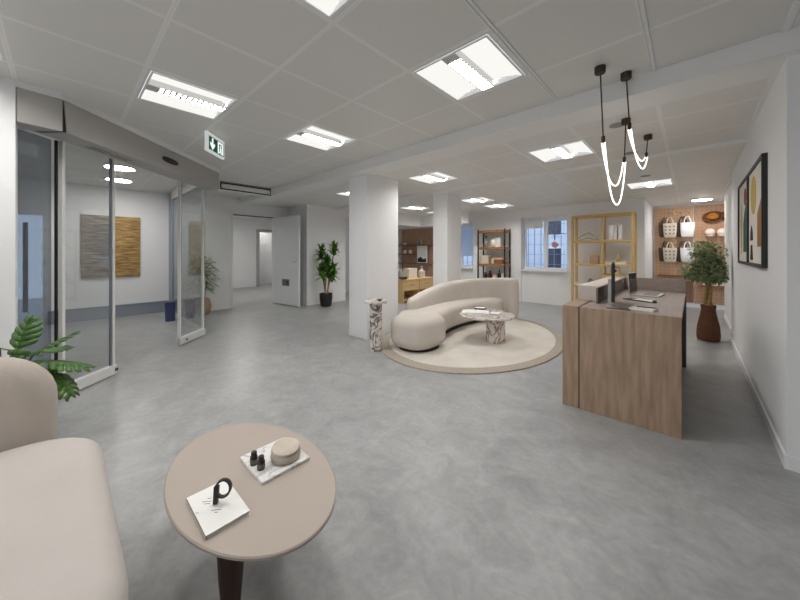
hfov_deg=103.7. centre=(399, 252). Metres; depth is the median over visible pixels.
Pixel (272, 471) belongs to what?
tray
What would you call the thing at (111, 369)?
door
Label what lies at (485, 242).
bottle
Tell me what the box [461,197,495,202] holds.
ceiling light
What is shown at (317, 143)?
diffuser
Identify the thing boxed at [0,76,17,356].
wall
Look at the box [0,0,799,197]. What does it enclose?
ceiling
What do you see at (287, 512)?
coffee table
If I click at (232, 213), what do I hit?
door frame
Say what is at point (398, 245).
shelf
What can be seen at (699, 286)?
shelf
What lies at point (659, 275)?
shelf
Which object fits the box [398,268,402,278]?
bottle
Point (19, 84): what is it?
trim
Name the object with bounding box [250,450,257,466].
bottle
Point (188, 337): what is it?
door
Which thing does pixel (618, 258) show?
bottle vase
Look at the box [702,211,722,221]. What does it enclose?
hat
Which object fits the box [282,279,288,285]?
vent grille
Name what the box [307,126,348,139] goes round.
diffuser
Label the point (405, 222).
wall
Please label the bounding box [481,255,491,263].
storage box
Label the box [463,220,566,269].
facade
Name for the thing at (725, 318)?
baseboard
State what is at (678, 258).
tote bag
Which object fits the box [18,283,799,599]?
floor
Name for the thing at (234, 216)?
ceiling
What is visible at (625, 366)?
reception desk
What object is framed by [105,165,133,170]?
diffuser
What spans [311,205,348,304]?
wall
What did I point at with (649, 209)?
wall
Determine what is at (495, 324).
marble coffee table
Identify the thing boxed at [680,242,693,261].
tote bag
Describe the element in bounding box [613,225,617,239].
book
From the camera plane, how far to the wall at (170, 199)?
6.55 m
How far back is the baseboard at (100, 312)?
5.96 m
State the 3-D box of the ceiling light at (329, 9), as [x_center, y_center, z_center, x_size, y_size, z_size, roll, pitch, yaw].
[-0.362,-1.293,1.292,0.562,0.074,0.562,0,0,43]
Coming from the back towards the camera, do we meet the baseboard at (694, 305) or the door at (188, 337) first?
the baseboard at (694, 305)
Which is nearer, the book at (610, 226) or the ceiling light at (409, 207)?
the book at (610, 226)
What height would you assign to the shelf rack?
1.860 m
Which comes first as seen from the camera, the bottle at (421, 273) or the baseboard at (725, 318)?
the baseboard at (725, 318)
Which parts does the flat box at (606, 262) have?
lid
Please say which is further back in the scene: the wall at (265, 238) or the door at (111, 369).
the wall at (265, 238)
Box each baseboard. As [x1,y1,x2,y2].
[48,300,168,324]
[686,303,724,309]
[724,314,730,331]
[730,337,799,472]
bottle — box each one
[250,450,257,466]
[257,454,264,470]
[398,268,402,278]
[418,266,424,277]
[484,236,487,246]
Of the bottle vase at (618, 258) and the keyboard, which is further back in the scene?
the bottle vase at (618, 258)
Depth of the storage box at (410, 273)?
8.14 m
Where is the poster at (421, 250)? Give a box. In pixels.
[417,246,426,262]
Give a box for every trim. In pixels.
[16,80,219,172]
[256,229,271,286]
[332,139,746,208]
[463,0,558,101]
[635,0,656,71]
[731,173,731,336]
[743,75,777,139]
[781,0,799,32]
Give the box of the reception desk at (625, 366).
[563,277,685,439]
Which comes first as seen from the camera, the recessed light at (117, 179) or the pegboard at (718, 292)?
the recessed light at (117, 179)
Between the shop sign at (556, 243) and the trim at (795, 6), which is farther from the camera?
the shop sign at (556, 243)
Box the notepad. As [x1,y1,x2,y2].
[629,306,657,311]
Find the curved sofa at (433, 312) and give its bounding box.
[391,278,518,352]
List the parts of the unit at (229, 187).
panel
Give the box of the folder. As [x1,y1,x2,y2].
[623,298,659,301]
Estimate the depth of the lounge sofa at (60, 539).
1.02 m
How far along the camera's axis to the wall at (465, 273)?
9.13 m
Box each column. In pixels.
[349,174,397,339]
[433,192,460,285]
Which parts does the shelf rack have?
post, post, shelf, shelf, shelf, post, post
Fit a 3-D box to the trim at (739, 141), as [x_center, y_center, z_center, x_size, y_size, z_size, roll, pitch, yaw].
[0.538,-1.149,5.850,8.020,0.093,0.010,0,0,43]
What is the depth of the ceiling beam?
2.47 m
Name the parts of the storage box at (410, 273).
lid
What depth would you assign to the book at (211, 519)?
1.03 m
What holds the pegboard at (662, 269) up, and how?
attached to the wall at (693, 205)
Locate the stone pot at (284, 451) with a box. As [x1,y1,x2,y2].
[270,437,300,464]
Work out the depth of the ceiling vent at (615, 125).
2.80 m
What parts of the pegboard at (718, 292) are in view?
cap, cap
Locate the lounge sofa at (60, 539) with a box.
[0,357,128,599]
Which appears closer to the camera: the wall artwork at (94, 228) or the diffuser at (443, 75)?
the diffuser at (443, 75)
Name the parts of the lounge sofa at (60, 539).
backrest, seat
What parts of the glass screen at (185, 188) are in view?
rail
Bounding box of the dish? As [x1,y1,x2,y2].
[474,306,486,309]
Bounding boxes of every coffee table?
[164,423,336,599]
[459,309,514,343]
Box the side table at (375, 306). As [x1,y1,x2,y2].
[364,299,386,351]
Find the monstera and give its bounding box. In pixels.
[0,314,94,401]
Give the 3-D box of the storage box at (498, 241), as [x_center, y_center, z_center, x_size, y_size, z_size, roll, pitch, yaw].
[2.569,-0.275,8.181,0.156,0.240,0.126,0,0,43]
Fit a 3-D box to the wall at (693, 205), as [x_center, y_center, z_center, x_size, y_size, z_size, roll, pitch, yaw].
[7.049,-0.060,6.882,2.650,2.600,0.120,0,0,43]
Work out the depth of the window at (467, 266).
9.32 m
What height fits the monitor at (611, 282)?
0.350 m
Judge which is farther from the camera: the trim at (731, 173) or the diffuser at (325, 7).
the trim at (731, 173)
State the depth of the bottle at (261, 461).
1.22 m
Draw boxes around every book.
[187,482,249,540]
[609,225,612,239]
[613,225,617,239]
[618,225,622,238]
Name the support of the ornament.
on the book at (211, 519)
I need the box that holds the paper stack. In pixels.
[489,312,507,315]
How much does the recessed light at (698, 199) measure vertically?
0.030 m
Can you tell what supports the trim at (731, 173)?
attached to the wall at (765, 301)
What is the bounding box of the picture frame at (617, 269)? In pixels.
[610,267,619,274]
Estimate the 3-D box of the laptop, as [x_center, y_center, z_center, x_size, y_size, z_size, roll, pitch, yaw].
[2.509,0.317,3.199,0.320,0.226,0.253,0,0,-42]
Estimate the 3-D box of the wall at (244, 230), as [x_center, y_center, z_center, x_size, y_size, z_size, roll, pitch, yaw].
[-5.525,-0.060,11.460,0.100,2.600,5.940,0,0,43]
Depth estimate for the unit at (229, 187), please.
5.81 m
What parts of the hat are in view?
crown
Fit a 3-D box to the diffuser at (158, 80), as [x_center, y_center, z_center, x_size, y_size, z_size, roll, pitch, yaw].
[-1.618,-1.282,2.461,0.215,0.045,0.534,0,0,43]
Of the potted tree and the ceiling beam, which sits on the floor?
the potted tree
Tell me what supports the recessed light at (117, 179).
in the ceiling at (289, 67)
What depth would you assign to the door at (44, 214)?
5.42 m
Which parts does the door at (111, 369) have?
rail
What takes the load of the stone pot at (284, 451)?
on the tray at (272, 471)
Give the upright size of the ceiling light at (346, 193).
0.074 m
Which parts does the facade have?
pane, pane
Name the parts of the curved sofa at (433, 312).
seat, backrest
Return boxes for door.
[18,210,47,324]
[58,141,117,396]
[177,181,204,344]
[274,215,299,306]
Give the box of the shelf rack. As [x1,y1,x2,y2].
[477,228,510,277]
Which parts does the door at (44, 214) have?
pull handle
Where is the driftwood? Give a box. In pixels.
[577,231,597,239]
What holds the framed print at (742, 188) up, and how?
attached to the wall at (765, 301)
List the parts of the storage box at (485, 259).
lid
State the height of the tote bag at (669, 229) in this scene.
0.468 m
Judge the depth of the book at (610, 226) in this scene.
6.27 m
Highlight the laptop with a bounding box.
[627,272,664,297]
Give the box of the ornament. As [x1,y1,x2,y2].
[213,478,231,504]
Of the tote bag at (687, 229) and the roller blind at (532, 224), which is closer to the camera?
the tote bag at (687, 229)
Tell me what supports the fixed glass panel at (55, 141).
on the floor
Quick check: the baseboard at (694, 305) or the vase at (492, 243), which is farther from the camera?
the vase at (492, 243)
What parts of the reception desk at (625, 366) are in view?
screen panel, panel, panel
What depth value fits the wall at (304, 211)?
7.48 m
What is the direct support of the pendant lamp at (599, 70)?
hanging from the ceiling at (289, 67)
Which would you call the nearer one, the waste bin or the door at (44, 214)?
the door at (44, 214)
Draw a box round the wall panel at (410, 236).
[398,228,432,276]
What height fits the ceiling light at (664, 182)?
0.074 m
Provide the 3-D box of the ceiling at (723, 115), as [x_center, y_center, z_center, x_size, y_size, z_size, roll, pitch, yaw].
[-0.067,-1.145,5.361,8.600,0.001,1.560,0,0,43]
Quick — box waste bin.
[164,301,175,321]
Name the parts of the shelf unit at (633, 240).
post, post, post, shelf, shelf, rail, post, shelf, post, post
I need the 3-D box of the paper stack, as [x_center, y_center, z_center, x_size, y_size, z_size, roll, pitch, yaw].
[1.382,0.851,4.423,0.220,0.009,0.180,0,0,31]
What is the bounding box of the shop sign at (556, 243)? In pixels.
[552,232,564,247]
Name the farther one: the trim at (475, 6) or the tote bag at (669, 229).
the tote bag at (669, 229)
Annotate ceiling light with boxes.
[138,71,236,119]
[284,125,354,150]
[301,0,351,18]
[336,191,348,195]
[402,206,428,209]
[408,171,458,183]
[413,34,524,100]
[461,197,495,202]
[484,203,513,207]
[527,140,594,162]
[626,178,672,189]
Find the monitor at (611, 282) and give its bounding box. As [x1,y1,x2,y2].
[606,262,618,307]
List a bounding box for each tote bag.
[659,217,668,236]
[659,242,671,260]
[663,217,676,237]
[663,242,676,261]
[676,216,686,236]
[676,241,687,261]
[680,216,694,236]
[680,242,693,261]
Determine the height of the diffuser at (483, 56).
0.045 m
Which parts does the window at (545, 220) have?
sill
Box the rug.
[382,317,562,374]
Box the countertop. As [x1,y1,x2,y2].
[581,289,685,316]
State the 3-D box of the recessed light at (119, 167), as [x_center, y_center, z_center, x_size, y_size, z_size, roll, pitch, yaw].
[-4.105,-1.245,4.602,0.381,0.030,0.381,0,0,43]
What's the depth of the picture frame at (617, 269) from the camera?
6.24 m
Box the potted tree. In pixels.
[677,240,730,341]
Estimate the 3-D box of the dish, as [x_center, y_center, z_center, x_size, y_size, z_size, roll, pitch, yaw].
[1.220,0.840,4.778,0.200,0.032,0.200,0,0,43]
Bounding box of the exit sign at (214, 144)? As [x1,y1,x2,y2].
[205,131,223,159]
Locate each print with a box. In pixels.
[738,175,746,264]
[747,152,767,267]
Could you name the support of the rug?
on the floor
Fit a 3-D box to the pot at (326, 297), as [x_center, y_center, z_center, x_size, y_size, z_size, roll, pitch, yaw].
[-1.731,1.090,7.345,0.296,0.300,0.291,0,0,43]
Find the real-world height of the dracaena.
1.554 m
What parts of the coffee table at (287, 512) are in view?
leg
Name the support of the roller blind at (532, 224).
attached to the window at (545, 220)
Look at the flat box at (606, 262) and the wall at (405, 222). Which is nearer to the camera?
the flat box at (606, 262)
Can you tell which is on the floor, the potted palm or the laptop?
the potted palm
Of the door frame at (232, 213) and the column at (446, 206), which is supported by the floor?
the column at (446, 206)
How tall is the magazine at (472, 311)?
0.013 m
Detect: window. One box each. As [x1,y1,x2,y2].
[461,223,472,268]
[520,216,566,272]
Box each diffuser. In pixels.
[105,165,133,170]
[141,89,217,118]
[151,73,232,102]
[287,134,331,149]
[306,0,339,15]
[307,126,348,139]
[417,60,475,99]
[460,38,521,79]
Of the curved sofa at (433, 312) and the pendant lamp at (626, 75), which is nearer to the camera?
the pendant lamp at (626, 75)
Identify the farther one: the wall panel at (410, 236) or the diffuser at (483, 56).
the wall panel at (410, 236)
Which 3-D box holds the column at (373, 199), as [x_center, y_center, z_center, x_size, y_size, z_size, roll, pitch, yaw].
[-0.400,0.030,4.849,0.410,2.420,0.643,0,0,43]
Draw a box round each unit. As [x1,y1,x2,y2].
[216,181,270,196]
[571,212,636,300]
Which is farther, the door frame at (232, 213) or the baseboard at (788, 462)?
the door frame at (232, 213)
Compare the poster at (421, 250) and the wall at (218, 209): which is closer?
the wall at (218, 209)
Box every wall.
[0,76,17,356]
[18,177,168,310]
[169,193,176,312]
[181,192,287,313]
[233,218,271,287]
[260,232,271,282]
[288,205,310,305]
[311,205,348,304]
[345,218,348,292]
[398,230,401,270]
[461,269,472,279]
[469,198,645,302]
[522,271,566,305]
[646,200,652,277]
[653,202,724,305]
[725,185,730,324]
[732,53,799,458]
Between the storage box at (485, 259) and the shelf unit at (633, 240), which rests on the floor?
the shelf unit at (633, 240)
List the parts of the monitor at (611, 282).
casing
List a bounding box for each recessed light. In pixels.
[102,163,136,170]
[104,177,132,182]
[690,198,713,200]
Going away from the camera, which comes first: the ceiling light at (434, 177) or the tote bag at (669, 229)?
the ceiling light at (434, 177)
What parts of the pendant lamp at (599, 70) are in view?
cord, cord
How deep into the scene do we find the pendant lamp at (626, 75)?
2.30 m
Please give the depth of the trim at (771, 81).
2.40 m
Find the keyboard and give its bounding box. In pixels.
[607,307,630,310]
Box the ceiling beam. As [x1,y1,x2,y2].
[240,25,799,204]
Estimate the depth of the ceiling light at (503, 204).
7.47 m
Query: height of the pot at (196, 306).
0.320 m
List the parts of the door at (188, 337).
rail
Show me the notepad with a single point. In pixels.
(632, 307)
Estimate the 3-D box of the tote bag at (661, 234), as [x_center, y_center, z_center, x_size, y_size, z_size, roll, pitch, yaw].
[6.255,-0.604,7.402,0.250,0.468,0.100,0,0,43]
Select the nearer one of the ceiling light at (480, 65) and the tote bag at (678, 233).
the ceiling light at (480, 65)
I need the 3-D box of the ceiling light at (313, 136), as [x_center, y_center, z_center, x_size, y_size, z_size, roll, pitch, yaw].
[-0.887,-1.293,3.481,0.562,0.074,0.562,0,0,43]
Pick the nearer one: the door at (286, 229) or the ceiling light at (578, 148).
the ceiling light at (578, 148)
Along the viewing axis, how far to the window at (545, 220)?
7.79 m
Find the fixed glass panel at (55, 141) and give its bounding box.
[54,140,57,372]
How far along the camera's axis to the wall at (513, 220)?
7.09 m
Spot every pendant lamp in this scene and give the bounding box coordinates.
[594,64,630,204]
[620,70,651,168]
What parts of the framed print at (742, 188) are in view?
tan stem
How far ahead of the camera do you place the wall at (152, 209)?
5.96 m
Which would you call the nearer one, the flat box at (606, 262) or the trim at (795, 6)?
the trim at (795, 6)
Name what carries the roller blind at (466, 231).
attached to the window at (467, 266)
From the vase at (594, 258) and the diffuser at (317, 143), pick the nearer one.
the diffuser at (317, 143)
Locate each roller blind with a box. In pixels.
[461,225,472,255]
[525,221,542,228]
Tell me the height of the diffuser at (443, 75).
0.045 m
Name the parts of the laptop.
lid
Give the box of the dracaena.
[313,240,342,306]
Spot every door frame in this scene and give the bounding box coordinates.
[17,88,218,189]
[231,212,276,307]
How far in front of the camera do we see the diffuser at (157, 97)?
2.68 m
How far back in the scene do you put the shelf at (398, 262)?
10.24 m
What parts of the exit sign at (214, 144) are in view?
green panel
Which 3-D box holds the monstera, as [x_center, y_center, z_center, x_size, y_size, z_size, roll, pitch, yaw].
[-2.424,0.817,1.917,0.570,0.845,0.736,0,0,25]
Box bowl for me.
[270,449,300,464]
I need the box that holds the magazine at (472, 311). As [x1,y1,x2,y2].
[462,309,488,313]
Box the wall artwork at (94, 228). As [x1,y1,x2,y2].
[81,214,139,277]
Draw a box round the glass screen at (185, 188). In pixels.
[171,183,206,332]
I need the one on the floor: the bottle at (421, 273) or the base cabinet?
the base cabinet
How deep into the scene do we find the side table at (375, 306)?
3.92 m
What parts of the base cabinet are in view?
panel, drawer, drawer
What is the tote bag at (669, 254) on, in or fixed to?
hanging from the pegboard at (662, 269)
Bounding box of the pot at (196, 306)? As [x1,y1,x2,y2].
[192,298,210,314]
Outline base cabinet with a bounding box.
[398,276,432,303]
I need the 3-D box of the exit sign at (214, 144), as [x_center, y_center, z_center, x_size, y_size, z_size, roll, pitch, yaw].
[-1.973,-1.153,3.353,0.038,0.216,0.330,0,0,-2]
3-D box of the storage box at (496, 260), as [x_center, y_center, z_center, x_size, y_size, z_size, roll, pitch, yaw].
[2.578,0.205,8.117,0.246,0.150,0.206,0,0,43]
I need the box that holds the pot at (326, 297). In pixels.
[319,292,331,306]
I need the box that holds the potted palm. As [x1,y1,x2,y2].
[183,256,222,314]
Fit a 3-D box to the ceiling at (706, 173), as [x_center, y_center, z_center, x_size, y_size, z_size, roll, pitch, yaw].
[2.645,-1.105,7.543,10.000,0.001,5.350,0,0,43]
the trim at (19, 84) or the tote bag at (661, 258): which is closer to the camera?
the trim at (19, 84)
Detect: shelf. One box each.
[398,245,432,245]
[398,262,432,263]
[658,274,681,276]
[698,285,724,287]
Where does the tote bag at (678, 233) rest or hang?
hanging from the pegboard at (662, 269)
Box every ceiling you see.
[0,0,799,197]
[233,215,271,220]
[258,77,769,207]
[335,143,745,215]
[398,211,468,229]
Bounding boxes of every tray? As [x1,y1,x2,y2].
[240,437,309,484]
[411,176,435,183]
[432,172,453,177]
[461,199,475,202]
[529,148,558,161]
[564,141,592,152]
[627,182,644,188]
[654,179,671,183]
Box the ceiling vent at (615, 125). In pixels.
[609,122,621,127]
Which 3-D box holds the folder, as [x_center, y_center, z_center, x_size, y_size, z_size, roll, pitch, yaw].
[2.169,0.424,2.829,0.110,0.011,0.250,0,0,-19]
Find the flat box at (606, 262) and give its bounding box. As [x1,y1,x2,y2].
[605,261,626,264]
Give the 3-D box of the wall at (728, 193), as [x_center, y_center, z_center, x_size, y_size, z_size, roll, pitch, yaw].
[5.466,-0.060,5.104,0.145,2.600,2.320,0,0,43]
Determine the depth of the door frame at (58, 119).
2.83 m
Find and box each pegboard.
[654,206,692,302]
[694,203,724,304]
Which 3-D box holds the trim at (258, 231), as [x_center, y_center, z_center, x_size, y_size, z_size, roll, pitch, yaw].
[-4.966,0.180,11.944,0.060,2.120,0.970,0,0,43]
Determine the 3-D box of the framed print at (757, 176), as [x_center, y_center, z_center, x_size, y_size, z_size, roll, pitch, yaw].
[2.924,-0.307,2.579,0.030,0.835,0.840,0,0,43]
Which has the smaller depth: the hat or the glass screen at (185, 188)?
the glass screen at (185, 188)
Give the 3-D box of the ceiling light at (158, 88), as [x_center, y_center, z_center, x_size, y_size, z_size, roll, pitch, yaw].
[-1.735,-1.293,2.569,0.562,0.074,0.562,0,0,43]
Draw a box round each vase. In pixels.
[490,239,494,246]
[589,254,599,263]
[616,253,620,261]
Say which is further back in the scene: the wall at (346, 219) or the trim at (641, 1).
the wall at (346, 219)
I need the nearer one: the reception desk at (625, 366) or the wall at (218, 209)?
the reception desk at (625, 366)
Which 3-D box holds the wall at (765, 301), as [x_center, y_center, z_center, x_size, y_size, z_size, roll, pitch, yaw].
[3.460,-0.110,3.023,0.150,2.700,3.460,0,0,43]
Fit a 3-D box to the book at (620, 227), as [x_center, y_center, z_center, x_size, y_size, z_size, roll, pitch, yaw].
[4.387,-0.410,6.244,0.050,0.290,0.200,0,0,43]
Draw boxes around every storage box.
[403,268,416,278]
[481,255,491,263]
[493,258,505,263]
[495,238,501,246]

